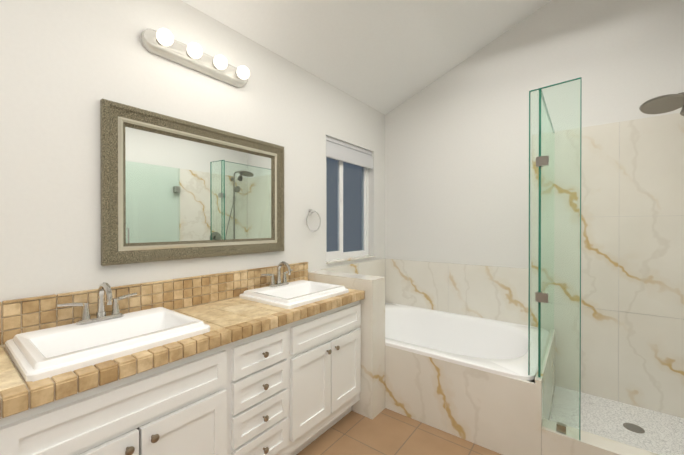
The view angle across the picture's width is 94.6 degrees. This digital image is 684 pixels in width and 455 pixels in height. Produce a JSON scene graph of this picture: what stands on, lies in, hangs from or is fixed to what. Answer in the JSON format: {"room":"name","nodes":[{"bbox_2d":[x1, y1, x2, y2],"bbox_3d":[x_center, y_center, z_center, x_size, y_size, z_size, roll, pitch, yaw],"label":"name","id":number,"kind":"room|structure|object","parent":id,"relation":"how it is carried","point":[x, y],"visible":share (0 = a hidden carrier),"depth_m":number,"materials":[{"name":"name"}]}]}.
{"room":"bathroom","nodes":[
{"label":"bathroom","id":0,"kind":"room"},
{"bbox_2d":[0,0,384,301],"bbox_3d":[-0.853,-0.723,1.817,0.150,4.000,4.450,0,0,37],"label":"wall","id":1,"kind":"structure","parent":0,"point":[66,66],"depth_m":1.45,"materials":[{"name":"paint"}]},
{"bbox_2d":[100,99,283,265],"bbox_3d":[-0.738,-0.201,1.813,0.036,0.735,1.060,0,0,37],"label":"mirror","id":2,"kind":"object","parent":1,"relation":"attached to","point":[172,188],"visible":0.98,"depth_m":1.68,"materials":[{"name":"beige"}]},
{"bbox_2d":[125,126,271,242],"bbox_3d":[-0.750,-0.201,1.822,0.003,0.555,0.880,0,0,37],"label":"mirror glass","id":3,"kind":"object","parent":2,"relation":"attached to","point":[179,188],"depth_m":1.73,"materials":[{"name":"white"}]},
{"bbox_2d":[140,28,249,87],"bbox_3d":[-0.745,-0.923,1.721,0.132,0.110,0.590,0,0,37],"label":"sconce","id":4,"kind":"object","parent":1,"relation":"attached to","point":[163,43],"visible":1,"depth_m":1.66,"materials":[{"name":"white"}]},
{"bbox_2d":[306,209,320,231],"bbox_3d":[-0.231,-0.057,2.464,0.050,0.182,0.165,0,0,37],"label":"towel ring","id":5,"kind":"object","parent":1,"relation":"attached to","point":[310,211],"visible":1,"depth_m":2.46,"materials":[{"name":"silver metal"}]},
{"bbox_2d":[326,157,368,260],"bbox_3d":[0.036,-0.244,2.983,0.057,1.068,0.756,0,0,37],"label":"window","id":6,"kind":"structure","parent":1,"relation":"in","point":[336,255],"depth_m":3.02,"materials":[{"name":"white plastic"}]},
{"bbox_2d":[326,136,372,168],"bbox_3d":[0.073,-0.686,2.954,0.054,0.180,0.748,0,0,37],"label":"window blind","id":7,"kind":"object","parent":6,"relation":"attached to","point":[344,152],"visible":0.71,"depth_m":2.90,"materials":[{"name":"grey fabric"}]},
{"bbox_2d":[326,255,374,263],"bbox_3d":[0.065,0.296,2.964,0.118,0.012,0.756,0,0,37],"label":"window sill","id":8,"kind":"structure","parent":1,"relation":"attached to","point":[346,259],"depth_m":2.88,"materials":[{"name":"white stone"}]},
{"bbox_2d":[321,259,384,276],"bbox_3d":[0.150,0.805,3.000,0.011,0.934,1.038,0,0,37],"label":"wall","id":9,"kind":"structure","parent":1,"relation":"attached to","point":[374,268],"depth_m":3.09,"materials":[{"name":"beige stone"}]},
{"bbox_2d":[181,0,550,114],"bbox_3d":[0.180,-1.763,1.022,2.850,1.262,4.550,0,0,37],"label":"ceiling","id":10,"kind":"structure","parent":0,"point":[384,57],"depth_m":2.36,"materials":[{"name":"paint"}]},
{"bbox_2d":[297,386,683,454],"bbox_3d":[0.180,1.315,1.035,2.750,0.130,4.450,0,0,37],"label":"floor","id":11,"kind":"structure","parent":0,"point":[385,431],"depth_m":1.95,"materials":[{"name":"tile"}]},
{"bbox_2d":[0,261,364,454],"bbox_3d":[-0.733,0.752,1.401,0.548,1.052,2.226,0,0,37],"label":"bathroom vanity","id":12,"kind":"object","parent":11,"relation":"on","point":[262,361],"visible":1,"depth_m":1.30,"materials":[{"name":"white wood"}]},
{"bbox_2d":[57,282,136,324],"bbox_3d":[-0.980,0.308,1.302,0.140,0.162,0.275,0,0,37],"label":"faucet","id":13,"kind":"object","parent":12,"relation":"on","point":[116,317],"depth_m":1.31,"materials":[{"name":"silver metal"}]},
{"bbox_2d":[5,307,209,381],"bbox_3d":[-0.882,0.463,1.227,0.445,0.146,0.550,0,0,37],"label":"sink","id":14,"kind":"object","parent":12,"relation":"in","point":[48,353],"depth_m":1.16,"materials":[{"name":"white ceramic"}]},
{"bbox_2d":[261,261,292,286],"bbox_3d":[-0.388,0.305,2.076,0.140,0.162,0.275,0,0,37],"label":"faucet","id":15,"kind":"object","parent":12,"relation":"on","point":[284,283],"depth_m":2.08,"materials":[{"name":"silver metal"}]},
{"bbox_2d":[239,280,348,308],"bbox_3d":[-0.290,0.459,2.002,0.445,0.146,0.550,0,0,37],"label":"sink","id":16,"kind":"object","parent":12,"relation":"in","point":[289,294],"depth_m":1.97,"materials":[{"name":"white ceramic"}]},
{"bbox_2d":[308,270,384,419],"bbox_3d":[0.016,0.812,2.340,0.598,0.926,0.167,0,0,37],"label":"wall","id":17,"kind":"structure","parent":11,"relation":"on","point":[370,403],"depth_m":2.14,"materials":[{"name":"white stone"}]},
{"bbox_2d":[385,303,554,454],"bbox_3d":[0.760,1.039,2.533,1.520,0.470,1.037,0,0,37],"label":"tub surround","id":18,"kind":"object","parent":11,"relation":"on","point":[467,377],"visible":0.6,"depth_m":2.01,"materials":[{"name":"white stone"}]},
{"bbox_2d":[385,303,537,380],"bbox_3d":[0.748,1.004,2.541,1.488,0.400,1.036,0,0,37],"label":"tub","id":19,"kind":"object","parent":18,"relation":"in","point":[422,344],"depth_m":2.51,"materials":[{"name":"white ceramic"}]},
{"bbox_2d":[541,419,658,454],"bbox_3d":[1.440,1.169,1.430,0.900,0.220,0.110,0,0,37],"label":"shower curb","id":20,"kind":"object","parent":11,"relation":"on","point":[554,442],"visible":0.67,"depth_m":1.58,"materials":[{"name":"beige stone"}]},
{"bbox_2d":[528,77,581,439],"bbox_3d":[1.404,0.155,2.038,0.229,1.800,1.030,0,0,37],"label":"glass panel","id":21,"kind":"object","parent":20,"relation":"on","point":[544,293],"visible":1,"depth_m":1.72,"materials":[{"name":"teal"}]},
{"bbox_2d":[623,423,644,432],"bbox_3d":[1.812,1.244,1.958,0.100,0.003,0.100,0,0,37],"label":"floor drain","id":22,"kind":"object","parent":11,"relation":"on","point":[633,428],"visible":1,"depth_m":1.95,"materials":[{"name":"silver metal"}]},
{"bbox_2d":[385,0,683,302],"bbox_3d":[1.546,-0.727,2.689,2.600,4.000,0.150,0,0,37],"label":"wall","id":23,"kind":"structure","parent":0,"point":[457,164],"depth_m":2.70,"materials":[{"name":"paint"}]},
{"bbox_2d":[386,259,530,381],"bbox_3d":[1.013,0.805,3.000,1.358,0.934,0.011,0,0,37],"label":"wall","id":24,"kind":"structure","parent":23,"relation":"attached to","point":[493,293],"depth_m":2.92,"materials":[{"name":"beige stone"}]},
{"bbox_2d":[531,113,683,417],"bbox_3d":[1.981,0.261,2.257,1.080,2.029,0.011,0,0,37],"label":"wall","id":25,"kind":"structure","parent":23,"relation":"attached to","point":[632,262],"depth_m":2.25,"materials":[{"name":"beige stone"}]},
{"bbox_3d":[1.167,-0.716,0.177,0.150,4.000,4.300,0,0,37],"label":"wall","id":26,"kind":"structure","parent":0,"visible":0},
{"bbox_3d":[2.086,0.264,1.517,0.011,2.029,1.038,0,0,37],"label":"wall","id":27,"kind":"structure","parent":26,"relation":"attached to","visible":0},
{"bbox_2d":[639,92,683,115],"bbox_3d":[1.977,-0.235,1.755,0.449,1.146,0.458,0,0,37],"label":"shower column","id":28,"kind":"structure","parent":27,"relation":"attached to","point":[664,103],"depth_m":1.91,"materials":[{"name":"silver metal"}]},
{"label":"outside","id":29,"kind":"structure","parent":0,"visible":0},
{"bbox_2d":[326,157,361,251],"bbox_3d":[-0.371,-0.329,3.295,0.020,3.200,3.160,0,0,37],"label":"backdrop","id":30,"kind":"structure","parent":29,"point":[346,238],"depth_m":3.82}
]}

